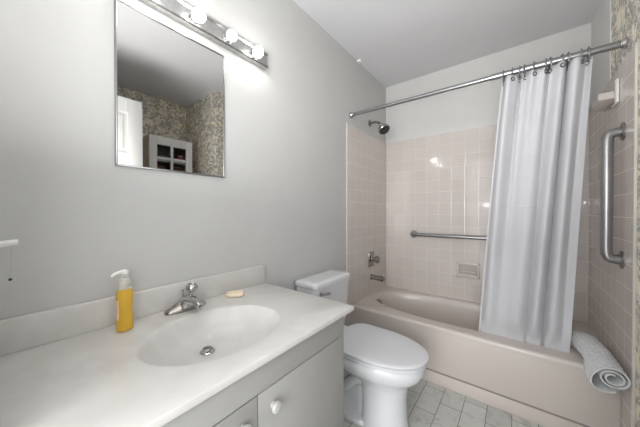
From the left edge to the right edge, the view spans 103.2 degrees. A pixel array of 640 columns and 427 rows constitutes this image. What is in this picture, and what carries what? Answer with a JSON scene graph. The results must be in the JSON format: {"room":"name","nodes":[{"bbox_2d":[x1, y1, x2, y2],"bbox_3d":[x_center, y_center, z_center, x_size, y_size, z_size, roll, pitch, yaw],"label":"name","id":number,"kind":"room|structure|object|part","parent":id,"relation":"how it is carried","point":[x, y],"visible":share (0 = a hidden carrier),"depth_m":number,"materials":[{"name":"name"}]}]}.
{"room":"bathroom","nodes":[
{"label":"bathroom","id":0,"kind":"room"},
{"bbox_2d":[0,0,385,324],"bbox_3d":[-0.132,-0.079,1.722,0.100,2.510,2.790,0,1,38],"label":"wall","id":1,"kind":"structure","parent":0,"point":[77,218],"depth_m":1.01,"materials":[{"name":"white paint"}]},
{"bbox_2d":[0,265,264,356],"bbox_3d":[-0.586,0.334,1.040,0.020,0.098,0.909,0,1,38],"label":"backsplash","id":2,"kind":"structure","parent":1,"relation":"attached to","point":[31,330],"depth_m":0.83,"materials":[{"name":"stone"}]},
{"bbox_2d":[114,0,224,177],"bbox_3d":[-0.584,-0.456,1.043,0.015,0.576,0.415,0,1,38],"label":"mirror","id":3,"kind":"object","parent":1,"relation":"attached to","point":[170,85],"visible":1,"depth_m":1.00,"materials":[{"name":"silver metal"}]},
{"bbox_2d":[139,0,267,69],"bbox_3d":[-0.493,-0.831,1.132,0.045,0.080,0.655,0,1,38],"label":"vanity light bar","id":4,"kind":"object","parent":1,"relation":"attached to","point":[180,11],"visible":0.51,"depth_m":1.12,"materials":[{"name":"metal"}]},
{"bbox_2d":[188,13,199,24],"bbox_3d":[-0.527,-0.818,1.067,0.018,0.048,0.048,0,1,38],"label":"socket","id":5,"kind":"object","parent":4,"relation":"attached to","point":[191,21],"depth_m":1.06,"materials":[{"name":"silver metal"}]},
{"bbox_2d":[192,7,205,22],"bbox_3d":[-0.499,-0.818,1.046,0.052,0.051,0.051,0,1,38],"label":"globe bulb","id":6,"kind":"object","parent":4,"relation":"attached to","point":[198,14],"visible":1,"depth_m":1.03,"materials":[{"name":"white glass"}]},
{"bbox_2d":[222,33,231,42],"bbox_3d":[-0.433,-0.819,1.188,0.018,0.048,0.048,0,1,38],"label":"socket","id":7,"kind":"object","parent":4,"relation":"attached to","point":[224,39],"depth_m":1.18,"materials":[{"name":"silver metal"}]},
{"bbox_2d":[226,29,237,41],"bbox_3d":[-0.405,-0.819,1.167,0.052,0.051,0.051,0,1,38],"label":"globe bulb","id":8,"kind":"object","parent":4,"relation":"attached to","point":[231,34],"visible":1,"depth_m":1.15,"materials":[{"name":"white glass"}]},
{"bbox_2d":[249,50,256,58],"bbox_3d":[-0.341,-0.820,1.306,0.018,0.048,0.048,0,1,38],"label":"socket","id":9,"kind":"object","parent":4,"relation":"attached to","point":[251,56],"depth_m":1.29,"materials":[{"name":"silver metal"}]},
{"bbox_2d":[253,46,262,57],"bbox_3d":[-0.313,-0.820,1.285,0.052,0.051,0.051,0,1,38],"label":"globe bulb","id":10,"kind":"object","parent":4,"relation":"attached to","point":[257,51],"visible":1,"depth_m":1.27,"materials":[{"name":"white glass"}]},
{"bbox_2d":[346,123,347,325],"bbox_3d":[0.221,0.214,2.088,0.010,1.917,0.012,0,1,38],"label":"trim","id":11,"kind":"structure","parent":1,"relation":"attached to","point":[346,123],"depth_m":2.08,"materials":[{"name":"tile"}]},
{"bbox_2d":[348,124,385,325],"bbox_3d":[0.465,0.214,2.403,0.008,1.913,0.785,0,1,38],"label":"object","id":12,"kind":"structure","parent":1,"relation":"attached to","point":[366,153],"depth_m":2.32,"materials":[{"name":"tile"}]},
{"bbox_2d":[369,251,379,266],"bbox_3d":[0.518,0.437,2.405,0.074,0.139,0.110,0,1,38],"label":"shower valve","id":13,"kind":"object","parent":1,"relation":"attached to","point":[372,259],"visible":1,"depth_m":2.40,"materials":[{"name":"silver metal"}]},
{"bbox_3d":[0.492,0.437,2.426,0.008,0.139,0.110,0,1,38],"label":"valve plate","id":14,"kind":"part","parent":13,"relation":"part of","materials":[{"name":"silver metal"}]},
{"bbox_3d":[0.531,0.437,2.418,0.070,0.072,0.072,0,1,38],"label":"valve handle","id":15,"kind":"part","parent":13,"relation":"part of","materials":[{"name":"silver metal"}]},
{"bbox_2d":[370,274,384,281],"bbox_3d":[0.544,0.602,2.397,0.128,0.066,0.054,0,1,38],"label":"tub spout","id":16,"kind":"object","parent":1,"relation":"attached to","point":[381,278],"visible":1,"depth_m":2.38,"materials":[{"name":"silver metal"}]},
{"bbox_2d":[368,120,389,134],"bbox_3d":[0.543,-0.808,2.340,0.201,0.165,0.108,0,1,38],"label":"showerhead","id":17,"kind":"object","parent":1,"relation":"attached to","point":[383,129],"visible":1,"depth_m":2.31,"materials":[{"name":"silver metal"}]},
{"bbox_2d":[349,36,628,118],"bbox_3d":[0.859,-0.820,1.671,1.518,0.064,0.054,0,1,38],"label":"shower rod","id":18,"kind":"object","parent":1,"relation":"attached to","point":[623,43],"visible":1,"depth_m":1.47,"materials":[{"name":"metal"}]},
{"bbox_2d":[478,55,592,352],"bbox_3d":[1.203,0.041,1.474,0.508,1.672,0.178,0,1,38],"label":"shower curtain","id":19,"kind":"object","parent":18,"relation":"hanging from","point":[530,263],"visible":0.91,"depth_m":1.44,"materials":[{"name":"fabric"}]},
{"bbox_2d":[548,57,551,69],"bbox_3d":[1.245,-0.812,1.371,0.007,0.066,0.050,0,1,29],"label":"curtain ring","id":20,"kind":"object","parent":18,"relation":"hanging from","point":[550,58],"visible":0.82,"depth_m":1.35,"materials":[{"name":"metal"}]},
{"bbox_2d":[587,46,590,59],"bbox_3d":[1.359,-0.811,1.283,0.008,0.066,0.050,0,1,37],"label":"curtain ring","id":21,"kind":"object","parent":18,"relation":"hanging from","point":[588,48],"visible":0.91,"depth_m":1.27,"materials":[{"name":"metal"}]},
{"bbox_2d":[344,379,543,426],"bbox_3d":[0.785,1.231,1.020,2.420,0.100,2.790,0,1,38],"label":"floor","id":22,"kind":"structure","parent":0,"point":[429,404],"depth_m":1.50,"materials":[{"name":"tile"}]},
{"bbox_2d":[162,316,343,426],"bbox_3d":[-0.377,0.793,0.856,0.579,0.777,0.865,0,1,38],"label":"vanity cabinet","id":23,"kind":"object","parent":22,"relation":"on","point":[303,386],"visible":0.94,"depth_m":0.79,"materials":[{"name":"paint"}]},
{"bbox_2d":[0,265,353,426],"bbox_3d":[-0.366,0.381,0.869,0.579,0.190,0.909,0,1,38],"label":"countertop","id":24,"kind":"structure","parent":23,"relation":"on","point":[69,365],"depth_m":0.72,"materials":[{"name":"stone"}]},
{"bbox_2d":[111,269,133,331],"bbox_3d":[-0.646,0.283,0.827,0.039,0.199,0.062,0,1,38],"label":"soap pump bottle","id":25,"kind":"object","parent":24,"relation":"on","point":[124,294],"visible":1,"depth_m":0.82,"materials":[{"name":"yellow plastic"}]},
{"bbox_2d":[164,283,205,315],"bbox_3d":[-0.523,0.329,0.984,0.142,0.106,0.156,0,0,-22],"label":"sink faucet","id":26,"kind":"object","parent":24,"relation":"on","point":[191,301],"visible":1,"depth_m":0.98,"materials":[{"name":"silver metal"}]},
{"bbox_3d":[-0.506,0.303,1.003,0.045,0.054,0.046,0,1,38],"label":"knob handle","id":27,"kind":"part","parent":26,"relation":"part of","materials":[{"name":"silver metal"}]},
{"bbox_3d":[-0.485,0.338,0.974,0.114,0.039,0.042,0,1,38],"label":"spout","id":28,"kind":"part","parent":26,"relation":"part of","materials":[{"name":"silver metal"}]},
{"bbox_2d":[226,290,243,297],"bbox_3d":[-0.391,0.369,1.167,0.080,0.021,0.052,0,0,-13],"label":"soap","id":29,"kind":"object","parent":24,"relation":"on","point":[237,293],"visible":1,"depth_m":1.15,"materials":[{"name":"beige wax"}]},
{"bbox_3d":[-0.304,0.789,0.532,0.016,0.582,0.416,0,1,38],"label":"door","id":30,"kind":"part","parent":23,"relation":"part of","materials":[{"name":"paint"}]},
{"bbox_3d":[-0.125,0.554,0.727,0.025,0.035,0.035,0,1,38],"label":"knob","id":31,"kind":"part","parent":23,"relation":"part of","materials":[{"name":"ceramic"}]},
{"bbox_3d":[-0.042,0.787,0.870,0.016,0.582,0.432,0,1,38],"label":"door","id":32,"kind":"part","parent":23,"relation":"part of","materials":[{"name":"paint"}]},
{"bbox_2d":[295,269,428,426],"bbox_3d":[0.251,0.795,1.515,0.749,0.762,0.400,0,1,38],"label":"toilet","id":33,"kind":"object","parent":22,"relation":"on","point":[381,365],"visible":0.68,"depth_m":1.37,"materials":[{"name":"ceramic"}]},
{"bbox_3d":[0.026,0.621,1.688,0.168,0.340,0.386,0,1,38],"label":"tank","id":34,"kind":"part","parent":33,"relation":"part of","materials":[{"name":"ceramic"}]},
{"bbox_3d":[0.028,0.432,1.686,0.184,0.038,0.400,0,1,38],"label":"tank lid","id":35,"kind":"part","parent":33,"relation":"part of","materials":[{"name":"ceramic"}]},
{"bbox_3d":[0.031,0.489,1.537,0.086,0.030,0.022,0,1,-45],"label":"flush lever","id":36,"kind":"part","parent":33,"relation":"part of","materials":[{"name":"silver metal"}]},
{"bbox_3d":[0.338,0.773,1.452,0.520,0.022,0.382,0,1,38],"label":"seat","id":37,"kind":"part","parent":33,"relation":"part of","materials":[{"name":"plastic"}]},
{"bbox_3d":[0.339,0.751,1.452,0.533,0.020,0.392,0,1,38],"label":"lid","id":38,"kind":"part","parent":33,"relation":"part of","materials":[{"name":"plastic"}]},
{"bbox_2d":[352,285,620,426],"bbox_3d":[1.079,0.972,1.966,1.502,0.401,0.713,0,1,38],"label":"bathtub","id":39,"kind":"object","parent":22,"relation":"on","point":[541,385],"visible":0.73,"depth_m":1.56,"materials":[{"name":"ceramic"}]},
{"bbox_2d":[352,285,599,370],"bbox_3d":[1.079,0.930,1.966,1.502,0.317,0.713,0,1,38],"label":"tub basin","id":40,"kind":"object","parent":39,"relation":"in","point":[447,328],"depth_m":1.74,"materials":[{"name":"ceramic"}]},
{"bbox_2d":[570,331,630,393],"bbox_3d":[1.422,0.739,1.336,0.134,0.150,0.448,0,1,30],"label":"bath mat","id":41,"kind":"object","parent":39,"relation":"on","point":[603,371],"visible":0.96,"depth_m":1.20,"materials":[{"name":"fabric"}]},
{"bbox_2d":[293,0,599,86],"bbox_3d":[0.783,-1.379,1.000,2.420,0.100,2.790,0,1,38],"label":"ceiling","id":42,"kind":"structure","parent":0,"point":[396,41],"depth_m":1.81,"materials":[{"name":"paint"}]},
{"bbox_2d":[386,23,590,142],"bbox_3d":[1.333,-0.085,2.286,1.520,2.510,0.100,0,1,38],"label":"wall","id":43,"kind":"structure","parent":0,"point":[477,105],"depth_m":2.25,"materials":[{"name":"white paint"}]},
{"bbox_2d":[410,230,486,239],"bbox_3d":[1.274,0.206,2.220,0.982,0.072,0.064,0,1,38],"label":"grab bar","id":44,"kind":"object","parent":43,"relation":"attached to","point":[413,233],"visible":0.41,"depth_m":2.28,"materials":[{"name":"metal"}]},
{"bbox_2d":[456,262,479,278],"bbox_3d":[1.292,0.501,2.221,0.180,0.131,0.045,0,1,38],"label":"soap dish","id":45,"kind":"object","parent":43,"relation":"attached to","point":[468,270],"visible":1,"depth_m":2.23,"materials":[{"name":"ceramic"}]},
{"bbox_2d":[458,273,476,276],"bbox_3d":[1.295,0.541,2.225,0.140,0.014,0.028,0,1,38],"label":"tray","id":46,"kind":"object","parent":45,"relation":"on","point":[459,274],"depth_m":2.22,"materials":[{"name":"ceramic"}]},
{"bbox_2d":[386,110,589,322],"bbox_3d":[1.300,0.064,2.245,1.504,1.613,0.008,0,1,38],"label":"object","id":47,"kind":"structure","parent":43,"relation":"attached to","point":[440,183],"depth_m":2.35,"materials":[{"name":"tile"}]},
{"bbox_2d":[591,0,639,426],"bbox_3d":[1.916,-0.076,1.149,0.804,2.510,1.180,0,1,38],"label":"wall","id":48,"kind":"structure","parent":0,"point":[625,14],"depth_m":1.29,"materials":[{"name":"paper"}]},
{"bbox_2d":[589,78,619,112],"bbox_3d":[1.544,-0.609,1.383,0.066,0.137,0.260,0,1,38],"label":"shower shelf","id":49,"kind":"object","parent":48,"relation":"attached to","point":[602,101],"visible":1,"depth_m":1.32,"materials":[{"name":"white plastic"}]},
{"bbox_3d":[1.496,-0.617,1.278,0.012,0.120,0.035,0,1,38],"label":"mounting plate","id":50,"kind":"part","parent":49,"relation":"part of","materials":[{"name":"white plastic"}]},
{"bbox_2d":[589,46,634,426],"bbox_3d":[1.635,0.220,1.445,0.008,1.913,0.862,0,1,38],"label":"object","id":51,"kind":"structure","parent":48,"relation":"attached to","point":[610,286],"depth_m":1.28,"materials":[{"name":"tile"}]},
{"bbox_2d":[600,122,625,268],"bbox_3d":[1.424,-0.086,1.238,0.074,0.700,0.084,0,1,38],"label":"grab bar","id":52,"kind":"object","parent":48,"relation":"attached to","point":[607,141],"visible":1,"depth_m":1.23,"materials":[{"name":"metal"}]},
{"bbox_2d":[631,42,638,426],"bbox_3d":[1.366,0.221,1.100,0.010,1.917,0.013,0,1,38],"label":"trim","id":53,"kind":"structure","parent":48,"relation":"attached to","point":[636,49],"depth_m":1.10,"materials":[{"name":"tile"}]},
{"bbox_3d":[-0.036,-0.065,-0.044,2.220,2.510,0.120,0,1,38],"label":"wall","id":54,"kind":"structure","parent":0,"visible":0},
{"bbox_2d":[0,239,18,280],"bbox_3d":[-0.785,0.118,0.638,0.017,0.104,0.035,0,1,38],"label":"wall hook","id":55,"kind":"object","parent":54,"relation":"attached to","point":[4,243],"visible":1,"depth_m":0.64,"materials":[{"name":"white plastic"}]},
{"bbox_3d":[-0.782,0.121,0.642,0.002,0.084,0.005,0,1,38],"label":"cord","id":56,"kind":"part","parent":55,"relation":"part of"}
]}

